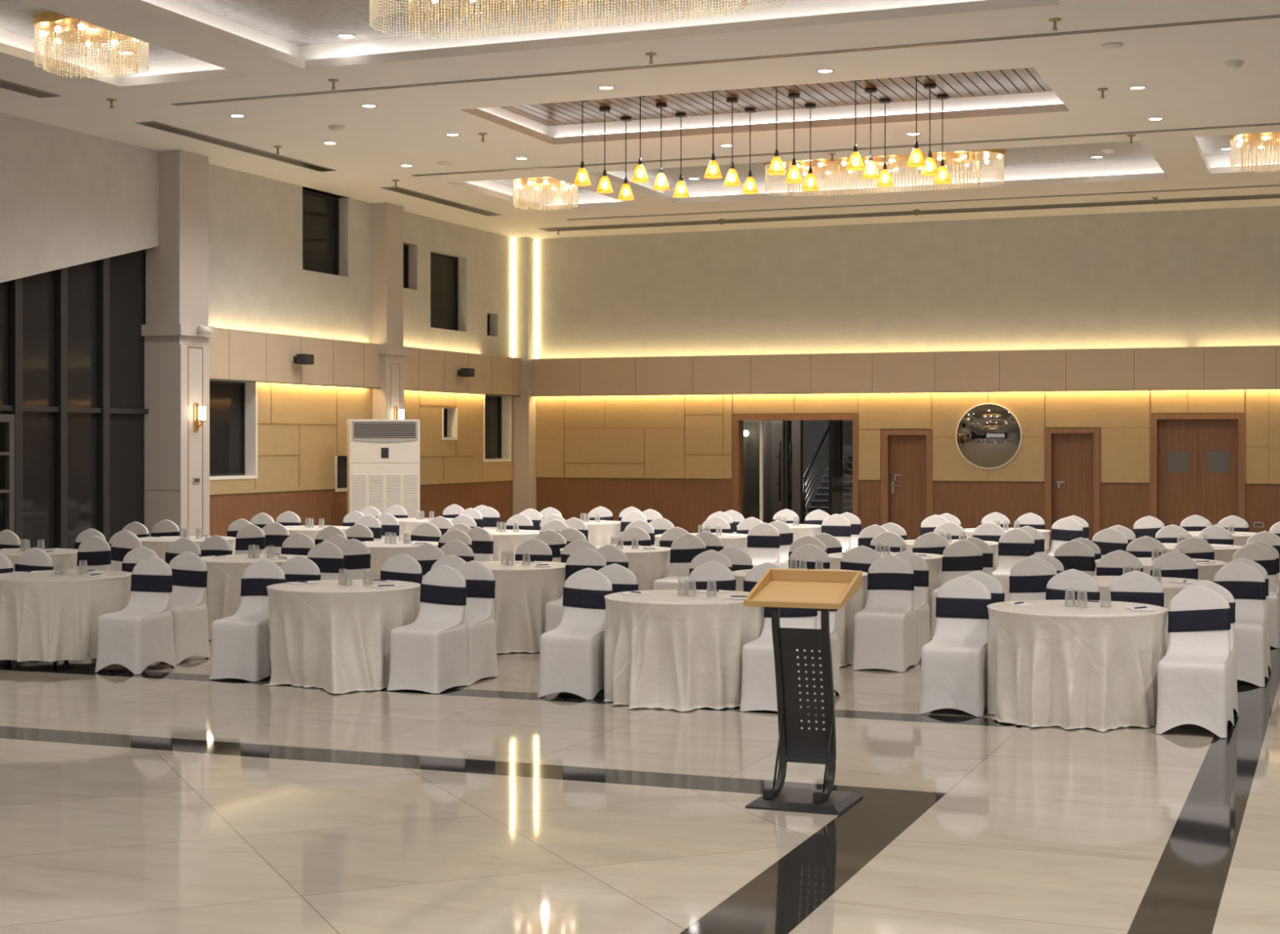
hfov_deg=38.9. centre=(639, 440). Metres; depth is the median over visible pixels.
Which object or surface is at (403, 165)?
recessed light
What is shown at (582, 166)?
socket
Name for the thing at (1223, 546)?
notepad
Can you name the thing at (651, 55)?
sprinkler
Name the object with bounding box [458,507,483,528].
banquet chair
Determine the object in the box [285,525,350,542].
tablecloth
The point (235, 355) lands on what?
trim
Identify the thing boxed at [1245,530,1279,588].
banquet chair
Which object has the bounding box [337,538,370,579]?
banquet chair
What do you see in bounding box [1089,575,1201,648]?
tablecloth
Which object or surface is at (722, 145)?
recessed light
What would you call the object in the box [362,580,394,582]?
notepad
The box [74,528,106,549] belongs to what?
banquet chair
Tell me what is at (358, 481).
grille
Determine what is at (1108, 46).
cover plate
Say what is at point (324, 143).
recessed light
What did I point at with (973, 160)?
crystal
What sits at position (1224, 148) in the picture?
recessed light
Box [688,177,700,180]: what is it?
recessed light
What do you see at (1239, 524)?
banquet chair
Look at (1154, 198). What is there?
sprinkler
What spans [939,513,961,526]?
banquet chair
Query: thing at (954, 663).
banquet chair
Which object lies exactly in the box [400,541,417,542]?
notepad
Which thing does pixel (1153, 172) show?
trim
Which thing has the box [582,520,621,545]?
tablecloth
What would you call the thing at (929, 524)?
banquet chair
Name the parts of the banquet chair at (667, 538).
sash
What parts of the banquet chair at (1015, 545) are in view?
sash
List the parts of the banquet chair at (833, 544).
sash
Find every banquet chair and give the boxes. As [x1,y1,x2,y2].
[0,528,20,548]
[0,552,13,573]
[14,547,53,571]
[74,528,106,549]
[76,535,111,570]
[94,555,176,674]
[108,528,139,546]
[110,532,142,571]
[121,546,159,572]
[122,521,149,537]
[151,519,180,536]
[164,537,201,564]
[168,551,210,664]
[200,534,232,556]
[208,559,285,681]
[226,518,251,537]
[235,524,266,554]
[249,512,274,528]
[262,521,289,554]
[275,511,301,525]
[280,532,315,555]
[280,555,320,582]
[306,541,344,580]
[315,525,346,545]
[322,533,348,546]
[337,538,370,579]
[342,510,364,526]
[345,523,373,541]
[354,514,382,541]
[360,506,381,517]
[376,512,399,541]
[380,553,422,606]
[384,504,408,518]
[386,564,470,693]
[408,542,444,578]
[410,522,441,542]
[428,515,453,535]
[431,554,466,569]
[438,528,472,548]
[440,539,474,561]
[442,503,464,518]
[446,523,471,532]
[450,514,476,528]
[455,560,498,684]
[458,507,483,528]
[465,526,493,561]
[474,504,487,511]
[478,506,500,529]
[505,513,533,529]
[515,537,552,561]
[520,508,542,530]
[534,529,567,562]
[537,567,613,699]
[539,506,562,518]
[539,513,565,530]
[539,519,568,533]
[545,547,606,631]
[558,527,586,544]
[560,538,596,562]
[563,517,588,541]
[587,506,613,520]
[595,544,628,568]
[598,563,638,592]
[611,510,647,545]
[617,526,651,546]
[618,506,641,520]
[624,519,654,546]
[640,508,662,523]
[648,517,674,546]
[653,533,706,589]
[659,526,688,547]
[688,549,733,576]
[688,560,736,591]
[694,530,724,551]
[700,515,731,533]
[706,511,733,533]
[719,546,752,571]
[724,510,744,533]
[736,516,762,533]
[739,606,817,713]
[743,561,782,591]
[746,522,780,567]
[768,520,793,568]
[772,508,799,524]
[788,535,826,559]
[788,543,830,568]
[804,509,830,524]
[813,532,842,553]
[816,608,840,702]
[821,513,851,552]
[840,511,861,549]
[840,545,881,573]
[852,554,916,671]
[857,524,888,547]
[869,531,906,551]
[880,522,906,540]
[894,551,930,663]
[912,532,949,555]
[919,575,991,716]
[920,514,948,535]
[930,539,983,639]
[933,521,966,539]
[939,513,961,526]
[964,537,993,576]
[964,570,1004,706]
[972,521,1005,542]
[980,511,1010,528]
[992,528,1035,601]
[1008,555,1057,600]
[1015,512,1044,529]
[1017,525,1044,553]
[1027,552,1063,573]
[1045,568,1099,599]
[1047,516,1083,556]
[1053,540,1095,575]
[1068,515,1088,539]
[1070,537,1101,575]
[1091,527,1128,557]
[1096,549,1142,575]
[1108,524,1135,543]
[1108,570,1164,607]
[1125,535,1166,557]
[1133,515,1164,538]
[1150,551,1198,579]
[1154,524,1190,542]
[1155,585,1234,737]
[1173,536,1214,559]
[1178,579,1238,725]
[1180,514,1211,531]
[1197,524,1233,545]
[1213,561,1268,686]
[1217,515,1248,532]
[1220,557,1271,671]
[1232,542,1279,648]
[1240,540,1279,640]
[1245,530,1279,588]
[1269,521,1279,537]
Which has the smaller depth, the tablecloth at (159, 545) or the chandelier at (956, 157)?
the tablecloth at (159, 545)
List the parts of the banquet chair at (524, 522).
sash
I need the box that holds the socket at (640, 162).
[638,157,642,164]
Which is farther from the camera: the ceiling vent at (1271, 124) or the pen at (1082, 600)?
the ceiling vent at (1271, 124)
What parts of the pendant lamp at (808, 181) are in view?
cord, lamp shade, bulb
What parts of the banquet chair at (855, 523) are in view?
sash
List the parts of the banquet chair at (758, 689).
sash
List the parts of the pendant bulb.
bulb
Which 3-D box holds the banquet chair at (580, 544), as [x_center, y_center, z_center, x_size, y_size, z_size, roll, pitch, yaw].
[-0.661,1.434,17.678,0.444,0.933,0.537,0,0,19]
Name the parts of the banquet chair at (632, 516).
sash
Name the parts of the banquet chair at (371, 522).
sash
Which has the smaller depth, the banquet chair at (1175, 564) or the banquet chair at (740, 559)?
the banquet chair at (1175, 564)
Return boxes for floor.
[0,544,1279,933]
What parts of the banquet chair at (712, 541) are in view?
sash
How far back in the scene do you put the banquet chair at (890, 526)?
21.48 m
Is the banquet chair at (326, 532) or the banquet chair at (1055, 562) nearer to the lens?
the banquet chair at (1055, 562)
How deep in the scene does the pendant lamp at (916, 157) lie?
21.74 m
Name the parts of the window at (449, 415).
pane, sash frame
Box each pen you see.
[377,584,394,586]
[1081,600,1099,602]
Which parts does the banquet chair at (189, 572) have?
sash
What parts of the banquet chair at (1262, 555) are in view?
sash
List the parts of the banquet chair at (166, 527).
sash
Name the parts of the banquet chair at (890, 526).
sash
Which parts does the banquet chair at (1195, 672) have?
sash, leg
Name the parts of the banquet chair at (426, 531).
sash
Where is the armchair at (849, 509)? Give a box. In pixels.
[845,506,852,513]
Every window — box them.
[0,249,148,548]
[209,379,257,479]
[302,186,348,276]
[334,455,346,492]
[403,241,417,289]
[430,249,466,332]
[441,407,457,439]
[483,394,511,462]
[487,312,497,337]
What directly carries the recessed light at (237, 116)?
in the ceiling
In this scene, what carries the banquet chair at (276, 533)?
on the floor
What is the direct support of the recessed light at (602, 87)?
in the ceiling
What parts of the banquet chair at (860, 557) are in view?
sash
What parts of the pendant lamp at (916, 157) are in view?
cord, bulb, lamp shade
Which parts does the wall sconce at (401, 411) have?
plate, lamp shade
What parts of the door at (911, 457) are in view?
lever handle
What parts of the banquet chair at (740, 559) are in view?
sash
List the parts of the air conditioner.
blade, blade, blade, blade, blade, blade, blade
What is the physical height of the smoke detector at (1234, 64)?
0.064 m
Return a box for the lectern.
[743,568,862,814]
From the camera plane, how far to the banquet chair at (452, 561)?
15.43 m
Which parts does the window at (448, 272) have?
pane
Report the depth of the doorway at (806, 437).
37.97 m
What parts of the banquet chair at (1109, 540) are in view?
sash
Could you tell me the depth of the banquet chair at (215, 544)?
18.63 m
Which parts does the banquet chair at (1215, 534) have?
sash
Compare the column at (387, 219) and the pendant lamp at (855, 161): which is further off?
the column at (387, 219)
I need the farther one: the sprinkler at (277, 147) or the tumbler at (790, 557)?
the sprinkler at (277, 147)
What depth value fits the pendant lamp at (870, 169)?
22.72 m
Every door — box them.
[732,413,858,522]
[880,429,933,539]
[1044,427,1100,544]
[1150,413,1244,526]
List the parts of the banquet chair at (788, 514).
sash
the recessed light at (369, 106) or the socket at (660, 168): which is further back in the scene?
the socket at (660, 168)
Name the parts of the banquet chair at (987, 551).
sash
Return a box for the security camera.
[198,324,212,336]
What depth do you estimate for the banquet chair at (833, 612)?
13.46 m
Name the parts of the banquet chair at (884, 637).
sash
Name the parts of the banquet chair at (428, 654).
sash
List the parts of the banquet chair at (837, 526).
sash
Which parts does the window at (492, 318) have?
sash frame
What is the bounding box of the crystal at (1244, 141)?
[1241,138,1279,173]
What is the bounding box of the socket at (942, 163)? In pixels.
[940,159,944,165]
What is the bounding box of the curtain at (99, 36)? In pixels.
[45,29,137,79]
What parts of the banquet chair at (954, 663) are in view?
sash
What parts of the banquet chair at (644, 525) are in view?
sash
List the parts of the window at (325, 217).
pane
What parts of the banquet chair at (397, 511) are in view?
sash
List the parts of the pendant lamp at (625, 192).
lamp shade, cord, bulb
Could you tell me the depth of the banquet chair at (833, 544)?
19.07 m
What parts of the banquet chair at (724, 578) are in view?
sash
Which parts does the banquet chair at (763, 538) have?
sash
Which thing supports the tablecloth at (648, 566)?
on the round table
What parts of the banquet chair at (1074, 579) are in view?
sash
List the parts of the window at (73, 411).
door frame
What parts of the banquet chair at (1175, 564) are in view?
sash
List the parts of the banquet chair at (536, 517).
sash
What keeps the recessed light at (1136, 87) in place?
in the ceiling
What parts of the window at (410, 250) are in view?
pane, sash frame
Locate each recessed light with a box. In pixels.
[229,114,245,118]
[322,142,337,145]
[336,33,355,39]
[360,104,377,108]
[399,164,413,167]
[444,133,460,136]
[514,156,528,159]
[597,85,614,90]
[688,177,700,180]
[719,144,734,147]
[815,69,834,73]
[905,132,920,136]
[1089,155,1103,158]
[1128,85,1146,90]
[1147,117,1164,120]
[1220,147,1230,150]
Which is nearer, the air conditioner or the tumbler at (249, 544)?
the tumbler at (249, 544)
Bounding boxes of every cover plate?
[437,162,452,164]
[1102,42,1123,48]
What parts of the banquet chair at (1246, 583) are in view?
sash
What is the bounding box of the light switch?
[192,476,199,483]
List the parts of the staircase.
post, handrail, rail, rail, rail, rail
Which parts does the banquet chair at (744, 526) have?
sash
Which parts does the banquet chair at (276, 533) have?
sash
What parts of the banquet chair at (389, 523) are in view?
sash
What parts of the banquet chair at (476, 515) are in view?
sash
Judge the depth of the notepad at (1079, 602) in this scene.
12.78 m
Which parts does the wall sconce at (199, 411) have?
plate, arm, lamp shade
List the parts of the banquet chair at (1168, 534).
sash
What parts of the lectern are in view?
brace rod, perforated plate, brace rod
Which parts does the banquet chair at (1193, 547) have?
sash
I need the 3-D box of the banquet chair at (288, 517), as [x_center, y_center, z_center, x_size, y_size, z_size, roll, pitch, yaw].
[-4.941,1.434,24.855,0.444,0.933,0.537,0,0,20]
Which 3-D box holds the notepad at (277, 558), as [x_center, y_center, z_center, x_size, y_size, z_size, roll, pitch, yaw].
[-3.468,1.143,17.589,0.210,0.007,0.150,0,0,-24]
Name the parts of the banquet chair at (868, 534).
sash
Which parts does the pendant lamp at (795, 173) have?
lamp shade, cord, bulb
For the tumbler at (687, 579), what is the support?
on the tablecloth at (665, 649)
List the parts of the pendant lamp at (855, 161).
lamp shade, cord, bulb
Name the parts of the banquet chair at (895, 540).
sash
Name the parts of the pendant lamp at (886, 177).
lamp shade, bulb, cord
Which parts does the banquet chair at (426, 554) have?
sash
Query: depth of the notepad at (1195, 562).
17.05 m
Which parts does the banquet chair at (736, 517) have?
sash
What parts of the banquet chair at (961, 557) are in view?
sash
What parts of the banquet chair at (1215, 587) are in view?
sash, leg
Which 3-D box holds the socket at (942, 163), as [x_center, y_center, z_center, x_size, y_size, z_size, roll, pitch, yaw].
[3.872,-3.553,23.192,0.060,0.095,0.060,0,0,21]
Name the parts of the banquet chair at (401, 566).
sash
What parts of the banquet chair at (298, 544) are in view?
sash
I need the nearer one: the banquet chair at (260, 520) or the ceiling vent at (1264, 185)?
the banquet chair at (260, 520)
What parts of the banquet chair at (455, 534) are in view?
sash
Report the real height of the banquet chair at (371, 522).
0.933 m
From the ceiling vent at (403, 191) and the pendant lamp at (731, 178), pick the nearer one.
the pendant lamp at (731, 178)
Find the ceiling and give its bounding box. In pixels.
[0,0,1279,239]
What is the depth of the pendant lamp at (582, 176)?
23.32 m
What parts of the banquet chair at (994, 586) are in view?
sash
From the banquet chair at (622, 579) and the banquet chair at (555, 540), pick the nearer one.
the banquet chair at (622, 579)
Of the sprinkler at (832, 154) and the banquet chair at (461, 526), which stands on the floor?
the banquet chair at (461, 526)
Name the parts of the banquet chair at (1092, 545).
sash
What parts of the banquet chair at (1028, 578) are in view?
sash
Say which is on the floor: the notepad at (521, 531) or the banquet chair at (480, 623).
the banquet chair at (480, 623)
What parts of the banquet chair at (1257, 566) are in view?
sash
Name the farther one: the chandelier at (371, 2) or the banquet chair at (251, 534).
the banquet chair at (251, 534)
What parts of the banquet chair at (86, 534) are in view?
sash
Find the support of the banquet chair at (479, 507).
on the floor
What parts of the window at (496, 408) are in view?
pane, sash frame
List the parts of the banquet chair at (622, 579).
sash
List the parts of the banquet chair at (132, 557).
sash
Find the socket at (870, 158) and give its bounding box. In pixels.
[868,154,872,160]
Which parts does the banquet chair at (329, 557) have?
sash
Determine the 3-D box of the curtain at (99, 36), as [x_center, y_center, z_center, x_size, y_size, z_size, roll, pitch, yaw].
[-5.789,-4.083,19.146,0.968,0.390,0.684,0,0,21]
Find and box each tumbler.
[53,559,63,573]
[57,560,67,574]
[78,560,88,574]
[248,544,255,557]
[337,568,347,584]
[342,569,352,585]
[363,569,373,585]
[677,577,688,595]
[686,578,696,595]
[706,581,716,595]
[789,557,797,568]
[798,558,806,568]
[1064,587,1075,606]
[1076,588,1088,607]
[1100,589,1111,607]
[1122,564,1131,574]
[1151,565,1161,581]
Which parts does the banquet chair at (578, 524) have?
sash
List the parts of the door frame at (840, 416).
post, pull handle, pull handle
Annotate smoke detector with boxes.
[328,124,345,132]
[1102,148,1116,154]
[1223,60,1244,69]
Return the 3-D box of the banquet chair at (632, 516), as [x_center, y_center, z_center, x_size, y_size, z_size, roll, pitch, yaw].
[-0.170,1.434,24.997,0.444,0.933,0.537,0,0,24]
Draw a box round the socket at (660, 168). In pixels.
[658,166,663,173]
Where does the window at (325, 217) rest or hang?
in the wall at (68, 197)
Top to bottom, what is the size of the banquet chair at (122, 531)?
0.933 m
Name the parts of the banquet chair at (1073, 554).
sash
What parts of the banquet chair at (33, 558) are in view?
sash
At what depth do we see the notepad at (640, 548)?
19.11 m
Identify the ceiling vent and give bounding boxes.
[0,79,61,98]
[135,121,336,172]
[171,15,1279,106]
[380,186,502,216]
[412,123,1279,176]
[537,194,1279,231]
[567,185,1279,220]
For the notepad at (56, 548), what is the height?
0.007 m
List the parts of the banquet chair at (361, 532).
sash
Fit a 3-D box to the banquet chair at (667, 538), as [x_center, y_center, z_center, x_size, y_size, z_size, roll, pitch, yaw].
[0.321,1.434,20.243,0.456,0.933,0.543,0,0,23]
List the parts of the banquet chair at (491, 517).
sash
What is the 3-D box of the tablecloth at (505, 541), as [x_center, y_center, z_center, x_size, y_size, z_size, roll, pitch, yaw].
[-1.760,1.521,22.863,1.223,0.748,1.312,0,0,23]
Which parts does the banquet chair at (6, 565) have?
sash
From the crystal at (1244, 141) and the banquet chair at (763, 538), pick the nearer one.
the banquet chair at (763, 538)
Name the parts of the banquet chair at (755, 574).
sash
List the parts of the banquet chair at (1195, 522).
sash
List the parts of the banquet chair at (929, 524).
sash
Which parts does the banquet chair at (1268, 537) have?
sash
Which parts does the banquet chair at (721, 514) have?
sash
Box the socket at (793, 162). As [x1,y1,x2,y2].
[791,158,795,164]
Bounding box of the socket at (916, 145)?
[914,141,918,148]
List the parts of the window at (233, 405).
pane, sash frame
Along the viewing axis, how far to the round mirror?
33.49 m
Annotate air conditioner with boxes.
[346,419,420,517]
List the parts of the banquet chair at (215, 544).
sash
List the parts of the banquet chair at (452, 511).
sash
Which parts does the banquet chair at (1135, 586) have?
sash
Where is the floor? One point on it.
(162, 798)
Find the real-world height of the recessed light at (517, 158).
0.012 m
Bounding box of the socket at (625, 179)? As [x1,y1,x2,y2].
[623,177,627,183]
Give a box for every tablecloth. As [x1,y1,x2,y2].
[0,547,78,571]
[0,569,132,662]
[138,535,235,560]
[200,554,306,639]
[263,579,420,693]
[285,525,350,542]
[364,541,438,579]
[397,517,453,541]
[478,560,566,653]
[486,529,540,560]
[560,545,671,590]
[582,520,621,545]
[603,589,764,711]
[654,533,747,552]
[732,568,867,666]
[736,524,822,541]
[827,551,942,634]
[905,539,998,571]
[963,528,1050,554]
[986,600,1168,731]
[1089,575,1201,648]
[1094,557,1227,582]
[1162,542,1242,562]
[1187,531,1257,546]
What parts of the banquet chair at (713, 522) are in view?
sash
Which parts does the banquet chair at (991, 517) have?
sash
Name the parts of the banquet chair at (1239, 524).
sash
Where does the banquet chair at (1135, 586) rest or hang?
on the floor
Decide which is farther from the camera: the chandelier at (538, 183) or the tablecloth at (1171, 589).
the chandelier at (538, 183)
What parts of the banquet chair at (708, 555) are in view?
sash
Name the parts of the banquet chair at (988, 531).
sash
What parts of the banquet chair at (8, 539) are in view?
sash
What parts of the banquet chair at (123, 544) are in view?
sash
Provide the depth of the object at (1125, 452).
34.37 m
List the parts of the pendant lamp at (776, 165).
lamp shade, cord, bulb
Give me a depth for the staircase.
44.78 m
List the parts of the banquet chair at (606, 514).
sash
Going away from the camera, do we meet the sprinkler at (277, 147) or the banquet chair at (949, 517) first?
the banquet chair at (949, 517)
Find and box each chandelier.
[32,12,149,79]
[368,0,789,39]
[512,177,577,211]
[764,148,1004,196]
[1229,132,1279,173]
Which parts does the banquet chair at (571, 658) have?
sash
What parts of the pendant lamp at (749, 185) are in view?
lamp shade, cord, bulb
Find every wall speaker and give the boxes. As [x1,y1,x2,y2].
[293,354,314,364]
[457,368,474,377]
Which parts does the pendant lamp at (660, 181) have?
lamp shade, cord, bulb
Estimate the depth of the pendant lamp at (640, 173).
23.03 m
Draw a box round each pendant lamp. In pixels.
[573,100,591,186]
[595,106,613,193]
[617,116,634,200]
[631,96,649,182]
[652,102,670,191]
[672,112,689,197]
[703,90,722,178]
[723,97,741,186]
[741,107,759,194]
[767,85,786,175]
[784,93,803,183]
[801,103,819,191]
[845,80,865,171]
[861,88,879,179]
[875,98,893,187]
[906,75,926,168]
[920,84,939,176]
[933,94,951,184]
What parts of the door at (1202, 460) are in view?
vision panel, vision panel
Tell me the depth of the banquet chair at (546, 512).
26.53 m
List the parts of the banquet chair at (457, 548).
sash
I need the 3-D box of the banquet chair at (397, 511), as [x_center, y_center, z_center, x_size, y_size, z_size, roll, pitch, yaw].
[-3.788,1.434,27.325,0.444,0.933,0.537,0,0,21]
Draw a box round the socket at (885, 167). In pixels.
[882,162,887,169]
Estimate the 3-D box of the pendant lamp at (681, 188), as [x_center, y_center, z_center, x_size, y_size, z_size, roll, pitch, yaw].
[0.553,-3.860,24.481,0.236,1.120,0.236,0,0,21]
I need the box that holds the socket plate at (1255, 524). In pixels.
[1253,522,1263,527]
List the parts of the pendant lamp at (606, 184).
cord, lamp shade, bulb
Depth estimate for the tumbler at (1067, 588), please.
12.58 m
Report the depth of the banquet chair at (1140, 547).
18.46 m
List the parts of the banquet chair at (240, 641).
sash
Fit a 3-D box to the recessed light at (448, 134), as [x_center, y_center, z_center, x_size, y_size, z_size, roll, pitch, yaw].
[-2.527,-4.124,24.423,0.210,0.012,0.210,0,0,21]
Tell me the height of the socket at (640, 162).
0.095 m
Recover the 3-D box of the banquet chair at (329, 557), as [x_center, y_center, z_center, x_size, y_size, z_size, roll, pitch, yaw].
[-3.110,1.434,17.253,0.456,0.933,0.543,0,0,21]
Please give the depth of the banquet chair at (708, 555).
16.12 m
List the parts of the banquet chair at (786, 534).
sash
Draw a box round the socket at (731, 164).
[729,162,734,168]
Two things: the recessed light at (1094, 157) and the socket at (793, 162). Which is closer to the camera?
the socket at (793, 162)
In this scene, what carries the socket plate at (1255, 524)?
attached to the wall at (1202, 277)
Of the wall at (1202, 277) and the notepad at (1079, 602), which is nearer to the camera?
the notepad at (1079, 602)
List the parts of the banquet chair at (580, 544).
sash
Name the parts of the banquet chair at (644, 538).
sash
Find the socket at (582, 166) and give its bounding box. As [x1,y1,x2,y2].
[580,161,584,168]
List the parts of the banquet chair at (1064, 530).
sash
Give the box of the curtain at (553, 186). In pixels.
[518,182,573,211]
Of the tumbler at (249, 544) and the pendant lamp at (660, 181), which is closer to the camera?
the tumbler at (249, 544)
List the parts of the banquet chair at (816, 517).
sash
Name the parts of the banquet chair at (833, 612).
sash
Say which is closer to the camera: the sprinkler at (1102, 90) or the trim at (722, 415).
the sprinkler at (1102, 90)
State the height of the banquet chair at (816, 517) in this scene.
0.933 m
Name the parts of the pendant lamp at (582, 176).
bulb, lamp shade, cord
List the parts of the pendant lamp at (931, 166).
lamp shade, cord, bulb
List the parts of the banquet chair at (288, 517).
sash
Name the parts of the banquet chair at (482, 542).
sash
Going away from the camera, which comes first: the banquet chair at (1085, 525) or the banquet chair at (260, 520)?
the banquet chair at (1085, 525)
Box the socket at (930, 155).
[927,151,932,157]
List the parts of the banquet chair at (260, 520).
sash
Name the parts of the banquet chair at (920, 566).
sash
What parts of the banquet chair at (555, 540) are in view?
sash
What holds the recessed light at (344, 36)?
in the ceiling
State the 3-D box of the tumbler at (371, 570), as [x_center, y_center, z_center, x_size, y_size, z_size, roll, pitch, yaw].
[-2.163,1.085,14.407,0.077,0.122,0.077,0,0,21]
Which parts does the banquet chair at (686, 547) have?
sash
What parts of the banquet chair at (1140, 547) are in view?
sash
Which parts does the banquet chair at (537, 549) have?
sash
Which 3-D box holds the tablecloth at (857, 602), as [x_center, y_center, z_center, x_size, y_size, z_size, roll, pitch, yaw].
[1.367,1.521,15.723,1.224,0.750,1.365,0,0,21]
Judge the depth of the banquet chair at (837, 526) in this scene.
24.03 m
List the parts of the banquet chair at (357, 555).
sash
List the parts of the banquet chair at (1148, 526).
sash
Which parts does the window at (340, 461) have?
pane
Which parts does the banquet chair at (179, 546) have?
sash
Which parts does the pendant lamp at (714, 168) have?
lamp shade, cord, bulb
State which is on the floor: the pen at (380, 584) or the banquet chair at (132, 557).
the banquet chair at (132, 557)
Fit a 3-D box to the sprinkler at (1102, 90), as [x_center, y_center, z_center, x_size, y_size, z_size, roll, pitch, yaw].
[5.430,-4.075,21.267,0.124,0.105,0.124,0,0,21]
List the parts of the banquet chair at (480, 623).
sash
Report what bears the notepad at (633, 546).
on the tablecloth at (648, 566)
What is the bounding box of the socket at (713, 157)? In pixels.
[711,153,715,159]
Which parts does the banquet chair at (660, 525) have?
sash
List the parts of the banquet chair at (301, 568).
sash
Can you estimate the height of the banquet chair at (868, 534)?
0.933 m
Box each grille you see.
[351,474,365,511]
[368,474,382,515]
[386,473,400,508]
[404,473,417,517]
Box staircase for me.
[803,425,852,519]
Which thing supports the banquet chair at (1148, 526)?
on the floor
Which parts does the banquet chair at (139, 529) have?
sash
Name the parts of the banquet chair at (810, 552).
sash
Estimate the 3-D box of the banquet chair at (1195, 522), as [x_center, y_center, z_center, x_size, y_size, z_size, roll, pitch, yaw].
[7.214,1.434,23.555,0.444,0.933,0.537,0,0,20]
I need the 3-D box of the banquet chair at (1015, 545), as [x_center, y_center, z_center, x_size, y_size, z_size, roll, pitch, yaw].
[4.071,1.434,19.809,0.444,0.933,0.537,0,0,23]
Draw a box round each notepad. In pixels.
[13,571,38,573]
[41,547,59,550]
[77,570,101,573]
[84,573,107,577]
[145,536,164,537]
[211,555,229,557]
[263,554,288,556]
[270,557,291,559]
[287,581,316,584]
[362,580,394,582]
[369,585,402,588]
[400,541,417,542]
[515,560,542,563]
[520,531,539,533]
[534,564,551,566]
[620,591,651,595]
[627,545,646,547]
[639,548,659,550]
[696,589,729,592]
[721,534,740,536]
[723,596,746,599]
[1003,602,1035,605]
[1071,600,1109,604]
[1126,606,1155,610]
[1168,580,1195,583]
[1195,561,1216,563]
[1212,545,1234,547]
[1241,533,1255,534]
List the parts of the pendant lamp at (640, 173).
bulb, lamp shade, cord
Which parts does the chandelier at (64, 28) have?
bulb, bulb, bulb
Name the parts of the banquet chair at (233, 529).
sash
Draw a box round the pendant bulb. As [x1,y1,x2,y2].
[743,420,748,435]
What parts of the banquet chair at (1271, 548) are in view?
sash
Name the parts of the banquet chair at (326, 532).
sash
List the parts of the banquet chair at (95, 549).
sash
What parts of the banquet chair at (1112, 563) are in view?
sash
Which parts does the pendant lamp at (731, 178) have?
lamp shade, cord, bulb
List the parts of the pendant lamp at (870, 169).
lamp shade, cord, bulb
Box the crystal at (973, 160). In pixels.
[787,158,979,196]
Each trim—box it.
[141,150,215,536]
[208,327,520,396]
[255,383,482,488]
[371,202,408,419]
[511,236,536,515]
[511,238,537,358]
[531,346,1279,396]
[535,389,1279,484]
[557,102,1063,137]
[564,389,1269,483]
[695,172,1156,196]
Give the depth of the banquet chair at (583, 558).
16.36 m
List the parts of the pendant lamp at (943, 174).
lamp shade, cord, bulb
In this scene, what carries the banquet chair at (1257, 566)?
on the floor
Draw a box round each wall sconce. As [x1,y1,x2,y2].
[194,403,205,431]
[394,406,404,419]
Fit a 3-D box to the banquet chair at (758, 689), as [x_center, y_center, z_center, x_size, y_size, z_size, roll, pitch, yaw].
[1.001,1.434,12.880,0.444,0.933,0.537,0,0,24]
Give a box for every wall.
[0,112,513,536]
[535,205,1279,533]
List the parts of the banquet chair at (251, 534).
sash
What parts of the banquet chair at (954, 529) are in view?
sash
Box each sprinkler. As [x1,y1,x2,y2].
[106,98,116,108]
[273,146,282,154]
[328,79,338,89]
[391,179,399,186]
[478,133,487,142]
[644,53,657,64]
[827,153,836,161]
[1048,17,1061,31]
[1097,88,1107,98]
[1126,134,1135,143]
[1151,197,1159,204]
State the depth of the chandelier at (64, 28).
18.96 m
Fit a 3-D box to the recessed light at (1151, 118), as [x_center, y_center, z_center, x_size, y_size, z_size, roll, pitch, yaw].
[6.612,-4.124,23.232,0.210,0.012,0.210,0,0,21]
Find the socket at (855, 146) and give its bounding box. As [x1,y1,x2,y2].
[853,144,857,151]
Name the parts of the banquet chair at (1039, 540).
sash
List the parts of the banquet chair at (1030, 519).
sash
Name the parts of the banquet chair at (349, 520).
sash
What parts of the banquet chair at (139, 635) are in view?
sash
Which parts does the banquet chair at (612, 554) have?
sash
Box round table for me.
[4,659,69,668]
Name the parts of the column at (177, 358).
raised panel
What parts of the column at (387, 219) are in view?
raised panel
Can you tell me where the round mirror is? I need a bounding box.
[955,403,1022,469]
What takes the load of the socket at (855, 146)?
attached to the pendant lamp at (855, 161)
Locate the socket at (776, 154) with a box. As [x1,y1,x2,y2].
[774,149,778,156]
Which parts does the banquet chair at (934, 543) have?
sash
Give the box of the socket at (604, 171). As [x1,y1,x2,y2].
[602,169,607,176]
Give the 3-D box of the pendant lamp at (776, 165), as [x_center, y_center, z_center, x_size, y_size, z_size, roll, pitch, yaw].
[1.690,-3.860,22.409,0.236,1.120,0.236,0,0,21]
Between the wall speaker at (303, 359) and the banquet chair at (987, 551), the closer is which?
the banquet chair at (987, 551)
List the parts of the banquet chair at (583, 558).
sash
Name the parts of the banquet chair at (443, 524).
sash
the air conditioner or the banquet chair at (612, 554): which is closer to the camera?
the banquet chair at (612, 554)
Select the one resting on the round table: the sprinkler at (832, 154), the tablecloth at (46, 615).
the tablecloth at (46, 615)
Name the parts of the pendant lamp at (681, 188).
bulb, lamp shade, cord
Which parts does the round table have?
leg, leg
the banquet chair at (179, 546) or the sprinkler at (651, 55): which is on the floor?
the banquet chair at (179, 546)
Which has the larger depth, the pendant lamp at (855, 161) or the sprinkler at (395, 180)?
the sprinkler at (395, 180)
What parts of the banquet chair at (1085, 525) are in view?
sash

